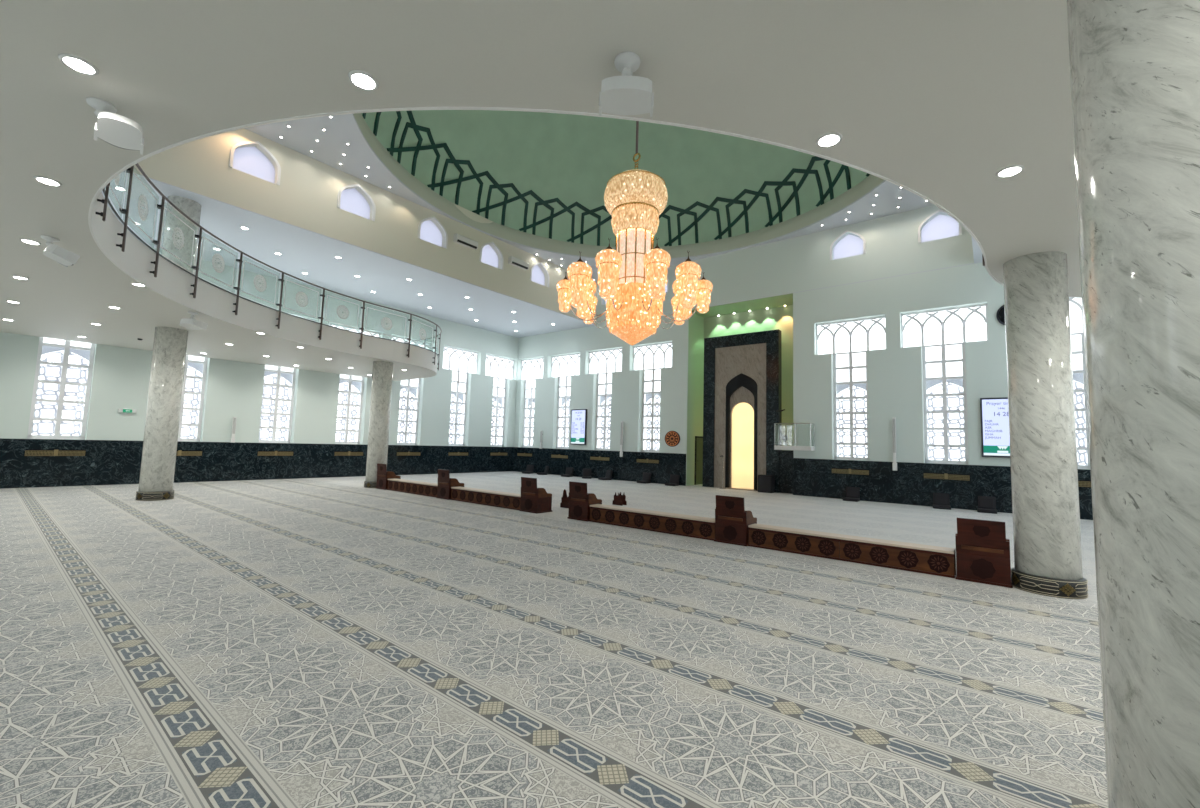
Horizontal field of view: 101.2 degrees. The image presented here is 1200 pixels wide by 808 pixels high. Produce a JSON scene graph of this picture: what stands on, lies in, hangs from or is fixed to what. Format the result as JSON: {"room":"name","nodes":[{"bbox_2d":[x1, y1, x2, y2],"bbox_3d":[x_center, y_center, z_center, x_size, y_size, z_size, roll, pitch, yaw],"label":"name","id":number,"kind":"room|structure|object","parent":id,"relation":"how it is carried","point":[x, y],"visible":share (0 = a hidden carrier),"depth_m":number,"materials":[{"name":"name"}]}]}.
{"room":"mosque","nodes":[
{"label":"mosque","id":0,"kind":"room"},
{"bbox_2d":[0,247,518,446],"bbox_3d":[-10.979,-0.822,19.151,0.450,7.300,20.940,-2,-6,38],"label":"wall","id":1,"kind":"structure","parent":0,"point":[120,379],"depth_m":18.00,"materials":[{"name":"white paint"}]},
{"bbox_2d":[24,449,85,455],"bbox_3d":[-14.974,1.342,13.567,0.038,0.180,1.140,-2,-6,38],"label":"air vent","id":2,"kind":"object","parent":1,"relation":"attached to","point":[28,452],"visible":1,"depth_m":13.53,"materials":[{"name":"brown metal"}]},
{"bbox_2d":[25,451,84,455],"bbox_3d":[-14.975,1.357,13.566,0.022,0.140,1.120,-2,-6,38],"label":"grille","id":3,"kind":"object","parent":2,"relation":"attached to","point":[27,453],"depth_m":13.54,"materials":[{"name":"gold metal"}]},
{"bbox_2d":[27,337,94,439],"bbox_3d":[-15.303,-1.375,14.110,0.400,4.817,2.200,-2,-6,38],"label":"window","id":4,"kind":"structure","parent":1,"relation":"in","point":[43,348],"depth_m":13.98,"materials":[{"name":"white glass"}]},
{"bbox_2d":[176,450,201,455],"bbox_3d":[-13.330,1.556,15.634,0.038,0.180,1.140,-2,-6,38],"label":"air vent","id":5,"kind":"object","parent":1,"relation":"attached to","point":[179,452],"visible":0.65,"depth_m":15.81,"materials":[{"name":"brown metal"}]},
{"bbox_2d":[178,355,207,441],"bbox_3d":[-13.659,-1.161,16.177,0.400,4.817,2.200,-2,-6,38],"label":"window","id":6,"kind":"structure","parent":1,"relation":"in","point":[201,366],"depth_m":16.35,"materials":[{"name":"white glass"}]},
{"bbox_2d":[230,417,236,442],"bbox_3d":[-12.437,0.873,16.726,0.120,0.867,0.120,-2,-6,38],"label":"loudspeaker","id":7,"kind":"object","parent":1,"relation":"attached to","point":[232,439],"visible":1,"depth_m":16.68,"materials":[{"name":"white plastic"}]},
{"bbox_2d":[0,438,513,488],"bbox_3d":[-10.876,2.163,18.760,0.030,1.295,20.040,-2,-6,38],"label":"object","id":8,"kind":"structure","parent":1,"relation":"attached to","point":[105,462],"depth_m":16.51,"materials":[{"name":"stone"}]},
{"bbox_2d":[257,451,293,455],"bbox_3d":[-11.661,1.773,17.732,0.038,0.180,1.140,-2,-6,38],"label":"air vent","id":9,"kind":"object","parent":1,"relation":"attached to","point":[259,453],"visible":1,"depth_m":17.70,"materials":[{"name":"brown metal"}]},
{"bbox_2d":[259,318,315,442],"bbox_3d":[-11.989,-0.944,18.275,0.400,4.817,2.200,-2,-6,38],"label":"window","id":10,"kind":"structure","parent":1,"relation":"in","point":[289,376],"depth_m":18.26,"materials":[{"name":"white glass"}]},
{"bbox_2d":[334,451,362,455],"bbox_3d":[-10.054,1.983,19.753,0.038,0.180,1.140,-2,-6,38],"label":"air vent","id":11,"kind":"object","parent":1,"relation":"attached to","point":[336,453],"visible":1,"depth_m":19.71,"materials":[{"name":"brown metal"}]},
{"bbox_2d":[329,323,379,443],"bbox_3d":[-10.382,-0.734,20.296,0.400,4.817,2.200,-2,-6,38],"label":"window","id":12,"kind":"structure","parent":1,"relation":"in","point":[359,384],"depth_m":20.32,"materials":[{"name":"white glass"}]},
{"bbox_2d":[396,451,419,455],"bbox_3d":[-8.447,2.192,21.773,0.038,0.180,1.140,-2,-6,38],"label":"air vent","id":13,"kind":"object","parent":1,"relation":"attached to","point":[398,453],"visible":1,"depth_m":21.72,"materials":[{"name":"brown metal"}]},
{"bbox_2d":[392,336,432,444],"bbox_3d":[-8.775,-0.525,22.316,0.400,4.817,2.200,-2,-6,38],"label":"window","id":14,"kind":"structure","parent":1,"relation":"in","point":[415,391],"depth_m":22.37,"materials":[{"name":"white glass"}]},
{"bbox_2d":[448,452,467,455],"bbox_3d":[-6.833,2.402,23.801,0.038,0.180,1.140,-2,-6,38],"label":"air vent","id":15,"kind":"object","parent":1,"relation":"attached to","point":[449,453],"visible":1,"depth_m":23.77,"materials":[{"name":"brown metal"}]},
{"bbox_2d":[444,346,477,445],"bbox_3d":[-7.162,-0.315,24.344,0.400,4.817,2.200,-2,-6,38],"label":"window","id":16,"kind":"structure","parent":1,"relation":"in","point":[459,395],"depth_m":24.41,"materials":[{"name":"white glass"}]},
{"bbox_2d":[486,354,513,446],"bbox_3d":[-5.626,-0.115,26.275,0.400,4.817,2.130,-2,-6,38],"label":"window","id":17,"kind":"structure","parent":1,"relation":"in","point":[496,398],"depth_m":26.38,"materials":[{"name":"white glass"}]},
{"bbox_2d":[88,107,1081,380],"bbox_3d":[-2.181,-2.094,9.426,25.480,0.652,10.520,-2,-6,38],"label":"balcony edge","id":18,"kind":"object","parent":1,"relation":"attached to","point":[171,282],"depth_m":9.19,"materials":[{"name":"white paint"}]},
{"bbox_2d":[130,128,597,324],"bbox_3d":[-5.860,-5.865,16.858,0.300,2.670,18.080,-2,-6,38],"label":"wall","id":19,"kind":"structure","parent":0,"point":[306,196],"depth_m":14.38,"materials":[{"name":"white paint"}]},
{"bbox_2d":[229,141,280,185],"bbox_3d":[-8.981,-6.354,12.841,0.250,0.940,1.120,-2,-6,38],"label":"window","id":20,"kind":"structure","parent":19,"relation":"in","point":[249,160],"depth_m":12.90,"materials":[{"name":"white glass"}]},
{"bbox_2d":[337,184,375,220],"bbox_3d":[-7.368,-6.144,14.869,0.250,0.940,1.120,-2,-6,38],"label":"window","id":21,"kind":"structure","parent":19,"relation":"in","point":[350,200],"depth_m":14.94,"materials":[{"name":"white glass"}]},
{"bbox_2d":[417,217,447,248],"bbox_3d":[-5.767,-5.936,16.881,0.250,0.940,1.120,-2,-6,38],"label":"window","id":22,"kind":"structure","parent":19,"relation":"in","point":[428,231],"depth_m":16.97,"materials":[{"name":"white glass"}]},
{"bbox_2d":[453,233,477,249],"bbox_3d":[-4.824,-5.841,17.750,0.216,0.274,0.920,-2,-6,38],"label":"air conditioner","id":23,"kind":"object","parent":19,"relation":"attached to","point":[457,238],"visible":1,"depth_m":17.65,"materials":[{"name":"white plastic"}]},
{"bbox_2d":[457,239,476,248],"bbox_3d":[-4.768,-5.741,17.695,0.066,0.069,0.840,-2,-6,38],"label":"outlet","id":24,"kind":"object","parent":23,"relation":"attached to","point":[462,241],"depth_m":17.70,"materials":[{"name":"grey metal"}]},
{"bbox_2d":[479,242,503,269],"bbox_3d":[-4.197,-5.731,18.855,0.250,0.940,1.120,-2,-6,38],"label":"window","id":25,"kind":"structure","parent":19,"relation":"in","point":[488,256],"depth_m":18.96,"materials":[{"name":"white glass"}]},
{"bbox_2d":[508,256,528,269],"bbox_3d":[-3.248,-5.636,19.731,0.216,0.274,0.920,-2,-6,38],"label":"air conditioner","id":26,"kind":"object","parent":19,"relation":"attached to","point":[512,260],"visible":1,"depth_m":19.62,"materials":[{"name":"white plastic"}]},
{"bbox_2d":[512,261,527,268],"bbox_3d":[-3.192,-5.536,19.676,0.066,0.069,0.840,-2,-6,38],"label":"outlet","id":27,"kind":"object","parent":26,"relation":"attached to","point":[516,263],"depth_m":19.69,"materials":[{"name":"grey metal"}]},
{"bbox_2d":[530,262,549,286],"bbox_3d":[-2.609,-5.524,20.852,0.250,0.940,1.120,-2,-6,38],"label":"window","id":28,"kind":"structure","parent":19,"relation":"in","point":[536,274],"depth_m":20.97,"materials":[{"name":"white glass"}]},
{"bbox_2d":[362,111,869,245],"bbox_3d":[1.053,-8.042,13.777,14.625,1.566,14.640,4,-5,-30],"label":"trim","id":29,"kind":"structure","parent":19,"relation":"attached to","point":[416,128],"depth_m":18.43,"materials":[{"name":"teal"}]},
{"bbox_2d":[354,113,883,257],"bbox_3d":[1.023,-6.973,13.691,15.300,0.620,15.300,-2,-6,38],"label":"trim","id":30,"kind":"structure","parent":19,"relation":"attached to","point":[848,197],"depth_m":18.02,"materials":[{"name":"grey paint"}]},
{"bbox_2d":[0,0,1081,380],"bbox_3d":[-2.973,-2.183,8.430,25.480,0.600,13.030,-2,-6,38],"label":"ceiling","id":31,"kind":"structure","parent":0,"point":[932,98],"depth_m":3.43,"materials":[{"name":"white paint"}]},
{"bbox_2d":[20,239,40,244],"bbox_3d":[-7.587,-2.159,6.566,0.194,0.012,0.194,-2,-6,38],"label":"recessed light","id":32,"kind":"object","parent":31,"relation":"in","point":[28,241],"visible":1,"depth_m":6.55,"materials":[{"name":"white"}]},
{"bbox_2d":[33,176,61,186],"bbox_3d":[-5.533,-2.232,4.940,0.194,0.012,0.194,-2,-6,38],"label":"recessed light","id":33,"kind":"object","parent":31,"relation":"in","point":[42,179],"visible":1,"depth_m":4.93,"materials":[{"name":"white plastic"}]},
{"bbox_2d":[41,235,79,266],"bbox_3d":[-7.029,-1.985,6.407,0.436,0.352,0.302,-1,-5,30],"label":"loudspeaker","id":34,"kind":"object","parent":31,"relation":"attached to","point":[62,256],"visible":1,"depth_m":6.33,"materials":[{"name":"white plastic"}]},
{"bbox_2d":[58,53,98,75],"bbox_3d":[-3.541,-2.303,3.350,0.194,0.012,0.194,-2,-6,38],"label":"recessed light","id":35,"kind":"object","parent":31,"relation":"in","point":[78,64],"visible":1,"depth_m":3.34,"materials":[{"name":"white plastic"}]},
{"bbox_2d":[86,97,143,154],"bbox_3d":[-3.681,-2.115,3.750,0.364,0.331,0.330,-2,-6,38],"label":"loudspeaker","id":36,"kind":"object","parent":31,"relation":"attached to","point":[120,131],"visible":1,"depth_m":3.70,"materials":[{"name":"white plastic"}]},
{"bbox_2d":[162,196,201,274],"bbox_3d":[-10.338,-3.706,12.120,0.650,2.610,0.650,-2,-6,38],"label":"marble column","id":37,"kind":"structure","parent":31,"relation":"on","point":[191,208],"depth_m":11.94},
{"bbox_2d":[179,312,207,330],"bbox_3d":[-8.440,-1.726,10.212,0.436,0.336,0.335,0,-5,18],"label":"loudspeaker","id":38,"kind":"object","parent":31,"relation":"attached to","point":[191,324],"visible":1,"depth_m":10.15,"materials":[{"name":"white plastic"}]},
{"bbox_2d":[348,70,378,90],"bbox_3d":[-1.643,-2.243,3.424,0.194,0.012,0.194,-2,-6,38],"label":"recessed light","id":39,"kind":"object","parent":31,"relation":"in","point":[363,80],"visible":1,"depth_m":3.41,"materials":[{"name":"white"}]},
{"bbox_2d":[95,163,984,369],"bbox_3d":[-2.132,-2.689,9.514,25.400,1.471,10.621,-2,-6,38],"label":"gallery balustrade","id":40,"kind":"object","parent":31,"relation":"on","point":[144,204],"visible":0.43,"depth_m":10.46,"materials":[{"name":"clear glass"}]},
{"bbox_2d":[599,51,653,116],"bbox_3d":[0.173,-2.071,3.197,0.356,0.287,0.246,2,-5,1],"label":"loudspeaker","id":41,"kind":"object","parent":31,"relation":"attached to","point":[626,94],"visible":1,"depth_m":3.15,"materials":[{"name":"white plastic"}]},
{"bbox_2d":[816,132,841,147],"bbox_3d":[1.826,-2.103,3.932,0.194,0.012,0.194,-2,-6,38],"label":"recessed light","id":42,"kind":"object","parent":31,"relation":"in","point":[825,140],"visible":1,"depth_m":3.92,"materials":[{"name":"white"}]},
{"bbox_2d":[996,165,1023,177],"bbox_3d":[3.570,-2.024,4.293,0.194,0.012,0.194,-2,-6,38],"label":"recessed light","id":43,"kind":"object","parent":31,"relation":"in","point":[1009,171],"visible":1,"depth_m":4.28,"materials":[{"name":"white plastic"}]},
{"bbox_2d":[101,171,982,337],"bbox_3d":[-0.715,-4.809,11.400,25.480,0.020,20.040,-2,-6,38],"label":"ceiling","id":44,"kind":"structure","parent":0,"point":[312,253],"depth_m":16.56,"materials":[{"name":"white paint"}]},
{"bbox_2d":[0,471,1107,807],"bbox_3d":[-0.475,2.612,11.370,26.380,0.200,22.390,-2,-6,38],"label":"floor","id":45,"kind":"structure","parent":0,"point":[330,642],"depth_m":3.66,"materials":[{"name":"carpet"}]},
{"bbox_2d":[135,327,187,500],"bbox_3d":[-10.450,0.219,11.803,0.690,4.070,0.690,-2,-6,38],"label":"marble column","id":46,"kind":"structure","parent":45,"relation":"on","point":[156,481],"depth_m":11.60,"materials":[{"name":"white stone"}]},
{"bbox_2d":[364,361,392,487],"bbox_3d":[-7.191,0.657,16.061,0.690,4.070,0.690,-2,-6,38],"label":"marble column","id":47,"kind":"structure","parent":45,"relation":"on","point":[382,374],"depth_m":15.84,"materials":[{"name":"white stone"}]},
{"bbox_2d":[376,463,400,489],"bbox_3d":[-6.674,2.280,15.561,0.604,0.785,0.528,-2,-6,38],"label":"seat","id":48,"kind":"object","parent":45,"relation":"on","point":[383,475],"visible":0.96,"depth_m":15.34,"materials":[{"name":"brown wood"}]},
{"bbox_2d":[436,469,463,499],"bbox_3d":[-4.092,2.188,13.517,0.574,0.785,0.528,-2,-6,38],"label":"seat","id":49,"kind":"object","parent":45,"relation":"on","point":[445,482],"visible":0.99,"depth_m":13.30,"materials":[{"name":"brown wood"}]},
{"bbox_2d":[387,479,520,509],"bbox_3d":[-4.115,2.405,13.438,6.020,0.338,0.282,-2,-6,38],"label":"wall","id":50,"kind":"structure","parent":45,"relation":"on","point":[506,500],"depth_m":12.79,"materials":[{"name":"brown wood"}]},
{"bbox_2d":[522,465,533,473],"bbox_3d":[-3.648,3.312,25.059,0.440,0.432,0.524,0,-5,21],"label":"chair","id":51,"kind":"object","parent":45,"relation":"on","point":[529,470],"visible":1,"depth_m":25.14,"materials":[{"name":"black fabric"}]},
{"bbox_2d":[519,477,551,513],"bbox_3d":[-1.482,2.096,11.450,0.574,0.785,0.528,-2,-6,38],"label":"seat","id":52,"kind":"object","parent":45,"relation":"on","point":[536,500],"visible":1,"depth_m":11.25,"materials":[{"name":"brown wood"}]},
{"bbox_2d":[560,489,568,507],"bbox_3d":[-0.796,2.345,12.265,0.320,0.463,0.285,-2,-6,38],"label":"book stand","id":53,"kind":"object","parent":45,"relation":"on","point":[564,503],"visible":0.56,"depth_m":12.17,"materials":[{"name":"brown wood"}]},
{"bbox_2d":[561,467,573,476],"bbox_3d":[-1.548,3.248,23.524,0.440,0.432,0.524,-1,-5,27],"label":"chair","id":54,"kind":"object","parent":45,"relation":"on","point":[569,470],"visible":0.99,"depth_m":23.61,"materials":[{"name":"black fabric"}]},
{"bbox_2d":[567,481,601,521],"bbox_3d":[-0.315,2.054,10.526,0.554,0.785,0.528,-2,-6,38],"label":"seat","id":55,"kind":"object","parent":45,"relation":"on","point":[580,501],"visible":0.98,"depth_m":10.32,"materials":[{"name":"brown wood"}]},
{"bbox_2d":[582,469,591,478],"bbox_3d":[-0.608,3.215,22.780,0.440,0.432,0.524,2,-5,-2],"label":"chair","id":56,"kind":"object","parent":45,"relation":"on","point":[586,474],"visible":1,"depth_m":22.89,"materials":[{"name":"black fabric"}]},
{"bbox_2d":[598,470,612,479],"bbox_3d":[0.255,3.184,22.096,0.524,0.432,0.440,5,-6,-34],"label":"chair","id":57,"kind":"object","parent":45,"relation":"on","point":[608,476],"visible":0.99,"depth_m":22.06,"materials":[{"name":"black fabric"}]},
{"bbox_2d":[612,492,626,505],"bbox_3d":[0.524,2.517,13.120,0.320,0.333,0.262,-2,-6,38],"label":"book stand","id":58,"kind":"object","parent":45,"relation":"on","point":[619,499],"visible":1,"depth_m":13.07,"materials":[{"name":"brown wood"}]},
{"bbox_2d":[637,472,651,482],"bbox_3d":[1.885,3.136,20.934,0.440,0.432,0.524,-2,-6,38],"label":"chair","id":59,"kind":"object","parent":45,"relation":"on","point":[646,478],"visible":0.99,"depth_m":20.98,"materials":[{"name":"black fabric"}]},
{"bbox_2d":[665,474,679,485],"bbox_3d":[2.950,3.094,20.026,0.440,0.432,0.524,-1,-5,33],"label":"chair","id":60,"kind":"object","parent":45,"relation":"on","point":[674,479],"visible":1,"depth_m":20.09,"materials":[{"name":"black fabric"}]},
{"bbox_2d":[714,495,756,546],"bbox_3d":[2.326,1.961,8.434,0.574,0.785,0.528,-2,-6,38],"label":"seat","id":61,"kind":"object","parent":45,"relation":"on","point":[732,521],"visible":1,"depth_m":8.23,"materials":[{"name":"brown wood"}]},
{"bbox_2d":[702,329,781,492],"bbox_3d":[5.675,0.297,19.531,3.060,6.080,0.960,-2,-6,38],"label":"mihrab","id":62,"kind":"object","parent":45,"relation":"on","point":[742,397],"visible":1,"depth_m":19.53,"materials":[{"name":"stone"}]},
{"bbox_2d":[758,475,774,492],"bbox_3d":[6.109,2.929,18.108,0.500,0.630,0.375,-2,-6,38],"label":"loudspeaker","id":63,"kind":"object","parent":45,"relation":"on","point":[766,483],"visible":1,"depth_m":17.96,"materials":[{"name":"black plastic"}]},
{"bbox_2d":[589,504,955,577],"bbox_3d":[2.268,2.182,8.383,6.130,0.332,0.282,-2,-6,38],"label":"wall","id":64,"kind":"structure","parent":45,"relation":"on","point":[919,558],"depth_m":7.51,"materials":[{"name":"brown wood"}]},
{"bbox_2d":[843,487,859,501],"bbox_3d":[8.154,2.914,15.970,0.440,0.432,0.524,-2,-6,38],"label":"chair","id":65,"kind":"object","parent":45,"relation":"on","point":[852,493],"visible":1,"depth_m":16.03,"materials":[{"name":"black fabric"}]},
{"bbox_2d":[933,493,950,509],"bbox_3d":[10.035,2.848,14.480,0.440,0.432,0.524,-1,-5,33],"label":"chair","id":66,"kind":"object","parent":45,"relation":"on","point":[940,500],"visible":1,"depth_m":14.56,"materials":[{"name":"black fabric"}]},
{"bbox_2d":[955,517,1012,587],"bbox_3d":[4.940,1.868,6.365,0.564,0.785,0.528,-2,-6,38],"label":"seat","id":67,"kind":"object","parent":45,"relation":"on","point":[982,546],"visible":0.99,"depth_m":6.17,"materials":[{"name":"brown wood"}]},
{"bbox_2d":[977,496,996,513],"bbox_3d":[10.839,2.816,13.805,0.440,0.432,0.524,-2,-6,38],"label":"chair","id":68,"kind":"object","parent":45,"relation":"on","point":[986,504],"visible":1,"depth_m":13.87,"materials":[{"name":"black fabric"}]},
{"bbox_2d":[1003,251,1088,598],"bbox_3d":[5.443,0.211,6.084,0.690,4.070,0.690,-2,-6,38],"label":"marble column","id":69,"kind":"structure","parent":45,"relation":"on","point":[1041,408],"depth_m":5.88,"materials":[{"name":"grey stone"}]},
{"bbox_2d":[1066,0,1199,807],"bbox_3d":[2.191,-0.229,1.794,0.690,4.070,0.690,-2,-6,38],"label":"marble column","id":70,"kind":"structure","parent":45,"relation":"on","point":[1135,64],"depth_m":1.72,"materials":[{"name":"grey stone"}]},
{"bbox_2d":[244,114,933,281],"bbox_3d":[0.047,-6.815,12.451,14.480,0.050,17.780,-2,-6,38],"label":"ceiling","id":71,"kind":"structure","parent":0,"point":[302,134],"depth_m":14.65,"materials":[{"name":"white paint"}]},
{"bbox_2d":[361,110,870,246],"bbox_3d":[1.101,-9.703,13.911,15.200,4.900,15.200,-2,-6,38],"label":"ceiling","id":72,"kind":"structure","parent":0,"point":[569,158],"depth_m":18.73,"materials":[{"name":"green paint"}]},
{"bbox_2d":[556,121,712,345],"bbox_3d":[1.035,-6.695,13.892,3.847,10.340,3.847,5,-6,-40],"label":"crystal chandelier","id":73,"kind":"object","parent":72,"relation":"hanging from","point":[632,277],"visible":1,"depth_m":12.85,"materials":[{"name":"gold glass"}]},
{"bbox_2d":[606,302,659,328],"bbox_3d":[0.885,-2.263,13.274,1.470,0.620,1.470,-2,-6,38],"label":"basket","id":74,"kind":"object","parent":73,"relation":"on","point":[631,315],"depth_m":12.70,"materials":[{"name":"glass"}]},
{"bbox_2d":[609,282,657,305],"bbox_3d":[0.901,-2.831,13.319,1.323,0.600,1.323,-2,-6,38],"label":"basket","id":75,"kind":"object","parent":73,"relation":"on","point":[628,293],"depth_m":12.77,"materials":[{"name":"glass"}]},
{"bbox_2d":[691,313,703,484],"bbox_3d":[4.141,-0.358,21.281,0.300,7.580,1.220,-2,-6,38],"label":"wall","id":76,"kind":"structure","parent":0,"point":[698,331],"depth_m":21.13,"materials":[{"name":"green paint"}]},
{"bbox_2d":[686,312,693,485],"bbox_3d":[3.751,-0.278,20.556,0.024,7.280,0.420,-2,-6,38],"label":"trim","id":77,"kind":"structure","parent":76,"relation":"attached to","point":[691,319],"depth_m":20.53,"materials":[{"name":"green paint"}]},
{"bbox_2d":[694,436,702,484],"bbox_3d":[4.232,2.397,20.948,0.102,2.040,0.680,-2,-6,38],"label":"door","id":78,"kind":"structure","parent":76,"relation":"in","point":[698,478],"depth_m":20.93,"materials":[{"name":"green wood"}]},
{"bbox_2d":[692,293,792,317],"bbox_3d":[5.895,-4.042,19.979,4.870,0.250,1.669,-2,-6,38],"label":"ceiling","id":79,"kind":"structure","parent":0,"point":[775,301],"depth_m":19.75,"materials":[{"name":"green paint"}]},
{"bbox_2d":[703,305,792,445],"bbox_3d":[6.263,-0.379,20.280,4.870,7.580,0.250,-2,-6,38],"label":"wall","id":80,"kind":"structure","parent":0,"point":[781,318],"depth_m":19.76,"materials":[{"name":"green paint"}]},
{"bbox_2d":[514,205,1090,479],"bbox_3d":[5.577,-1.685,19.205,25.480,9.970,0.450,-2,-6,38],"label":"wall","id":81,"kind":"structure","parent":0,"point":[895,372],"depth_m":17.12,"materials":[{"name":"white paint"}]},
{"bbox_2d":[521,358,543,447],"bbox_3d":[-3.498,-0.030,26.566,1.990,4.817,0.400,-2,-6,38],"label":"window","id":82,"kind":"structure","parent":81,"relation":"in","point":[531,400],"depth_m":26.66,"materials":[{"name":"white glass"}]},
{"bbox_2d":[551,353,579,448],"bbox_3d":[-1.613,-0.097,25.074,2.200,4.817,0.400,-2,-6,38],"label":"window","id":83,"kind":"structure","parent":81,"relation":"in","point":[564,399],"depth_m":25.11,"materials":[{"name":"white glass"}]},
{"bbox_2d":[570,409,586,444],"bbox_3d":[-1.032,1.109,23.820,0.940,1.710,0.098,-2,-6,38],"label":"display screen","id":84,"kind":"object","parent":81,"relation":"attached to","point":[578,416],"visible":1,"depth_m":23.75,"materials":[{"name":"grey"}]},
{"bbox_2d":[513,447,685,485],"bbox_3d":[-0.578,2.826,23.326,10.410,1.295,0.030,-2,-6,38],"label":"trim","id":85,"kind":"structure","parent":81,"relation":"attached to","point":[625,468],"depth_m":22.56,"materials":[{"name":"stone"}]},
{"bbox_2d":[590,456,609,460],"bbox_3d":[-0.015,2.522,22.866,1.140,0.180,0.038,-2,-6,38],"label":"air vent","id":86,"kind":"object","parent":81,"relation":"attached to","point":[591,457],"visible":1,"depth_m":22.85,"materials":[{"name":"brown metal"}]},
{"bbox_2d":[589,348,621,450],"bbox_3d":[0.386,-0.168,23.491,2.200,4.817,0.400,-2,-6,38],"label":"window","id":87,"kind":"structure","parent":81,"relation":"in","point":[603,397],"depth_m":23.50,"materials":[{"name":"white glass"}]},
{"bbox_2d":[620,421,622,456],"bbox_3d":[0.981,1.575,22.119,0.120,1.583,0.120,-2,-6,38],"label":"loudspeaker","id":88,"kind":"object","parent":81,"relation":"attached to","point":[621,437],"visible":1,"depth_m":22.07,"materials":[{"name":"white plastic"}]},
{"bbox_2d":[637,458,658,463],"bbox_3d":[2.047,2.449,21.234,1.140,0.180,0.038,-2,-6,38],"label":"air vent","id":89,"kind":"object","parent":81,"relation":"attached to","point":[641,460],"visible":1,"depth_m":21.21,"materials":[{"name":"brown metal"}]},
{"bbox_2d":[637,459,658,462],"bbox_3d":[2.046,2.463,21.233,1.120,0.140,0.022,-2,-6,38],"label":"grille","id":90,"kind":"object","parent":89,"relation":"attached to","point":[638,460],"depth_m":21.21,"materials":[{"name":"gold metal"}]},
{"bbox_2d":[633,342,671,452],"bbox_3d":[2.447,-0.241,21.860,2.200,4.817,0.400,-2,-6,38],"label":"window","id":91,"kind":"structure","parent":81,"relation":"in","point":[646,396],"depth_m":21.88,"materials":[{"name":"white glass"}]},
{"bbox_2d":[665,431,679,446],"bbox_3d":[3.021,1.451,20.591,0.720,0.660,0.052,-2,-6,38],"label":"wall medallion","id":92,"kind":"object","parent":81,"relation":"attached to","point":[672,438],"visible":1,"depth_m":20.57,"materials":[{"name":"brown wood"}]},
{"bbox_2d":[779,450,793,493],"bbox_3d":[7.180,2.516,18.392,0.590,1.560,1.090,-2,-6,38],"label":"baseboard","id":93,"kind":"structure","parent":81,"relation":"attached to","point":[786,457],"depth_m":17.99,"materials":[{"name":"stone"}]},
{"bbox_2d":[774,423,814,450],"bbox_3d":[6.821,1.150,17.306,1.250,0.946,0.450,-2,-6,38],"label":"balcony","id":94,"kind":"object","parent":81,"relation":"attached to","point":[802,448],"visible":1,"depth_m":17.09,"materials":[{"name":"white metal"}]},
{"bbox_2d":[830,230,865,259],"bbox_3d":[8.577,-5.512,17.042,1.120,0.940,0.250,-2,-6,38],"label":"window","id":95,"kind":"structure","parent":81,"relation":"in","point":[850,245],"depth_m":17.12,"materials":[{"name":"white glass"}]},
{"bbox_2d":[831,468,868,474],"bbox_3d":[8.269,2.228,16.307,1.140,0.180,0.038,-2,-6,38],"label":"air vent","id":96,"kind":"object","parent":81,"relation":"attached to","point":[833,470],"visible":1,"depth_m":16.29,"materials":[{"name":"brown metal"}]},
{"bbox_2d":[816,316,885,460],"bbox_3d":[8.669,-0.462,16.933,2.200,4.817,0.400,-2,-6,38],"label":"window","id":97,"kind":"structure","parent":81,"relation":"in","point":[838,386],"depth_m":16.88,"materials":[{"name":"white glass"}]},
{"bbox_2d":[892,417,896,470],"bbox_3d":[9.289,1.258,15.543,0.120,1.667,0.120,-2,-6,38],"label":"loudspeaker","id":98,"kind":"object","parent":81,"relation":"attached to","point":[894,464],"visible":1,"depth_m":15.50,"materials":[{"name":"white plastic"}]},
{"bbox_2d":[918,210,961,242],"bbox_3d":[10.623,-5.585,15.423,1.120,0.940,0.250,-2,-6,38],"label":"window","id":99,"kind":"structure","parent":81,"relation":"in","point":[940,226],"depth_m":15.51,"materials":[{"name":"white glass"}]},
{"bbox_2d":[793,458,1092,519],"bbox_3d":[11.057,2.414,14.114,10.740,1.295,0.030,-2,-6,38],"label":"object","id":100,"kind":"structure","parent":81,"relation":"attached to","point":[907,485],"depth_m":15.25,"materials":[{"name":"stone"}]},
{"bbox_2d":[901,304,987,464],"bbox_3d":[10.715,-0.534,15.313,2.200,4.817,0.400,-2,-6,38],"label":"window","id":101,"kind":"structure","parent":81,"relation":"in","point":[928,383],"depth_m":15.22,"materials":[{"name":"white glass"}]},
{"bbox_2d":[923,472,969,480],"bbox_3d":[10.315,2.155,14.687,1.140,0.180,0.038,-2,-6,38],"label":"air vent","id":102,"kind":"object","parent":81,"relation":"attached to","point":[949,476],"visible":1,"depth_m":14.66,"materials":[{"name":"brown metal"}]},
{"bbox_2d":[980,397,1009,457],"bbox_3d":[11.398,0.664,13.979,0.940,1.700,0.098,-2,-6,38],"label":"display screen","id":103,"kind":"object","parent":81,"relation":"attached to","point":[995,440],"visible":0.53,"depth_m":14.04,"materials":[{"name":"grey"}]},
{"bbox_2d":[996,305,1004,324],"bbox_3d":[11.745,-2.562,14.062,0.680,0.680,0.060,-2,-6,38],"label":"wall clock","id":104,"kind":"object","parent":81,"relation":"attached to","point":[1000,315],"visible":0.32,"depth_m":14.19,"materials":[{"name":"grey"}]},
{"bbox_2d":[1069,297,1089,468],"bbox_3d":[12.760,-0.607,13.694,2.200,4.817,0.400,-2,-6,38],"label":"window","id":105,"kind":"structure","parent":81,"relation":"in","point":[1079,376],"depth_m":13.37,"materials":[{"name":"white glass"}]},
{"bbox_2d":[1078,480,1090,486],"bbox_3d":[12.360,2.083,13.068,1.140,0.180,0.038,-2,-6,38],"label":"air vent","id":106,"kind":"object","parent":81,"relation":"attached to","point":[1081,483],"visible":0.11,"depth_m":12.85,"materials":[{"name":"brown metal"}]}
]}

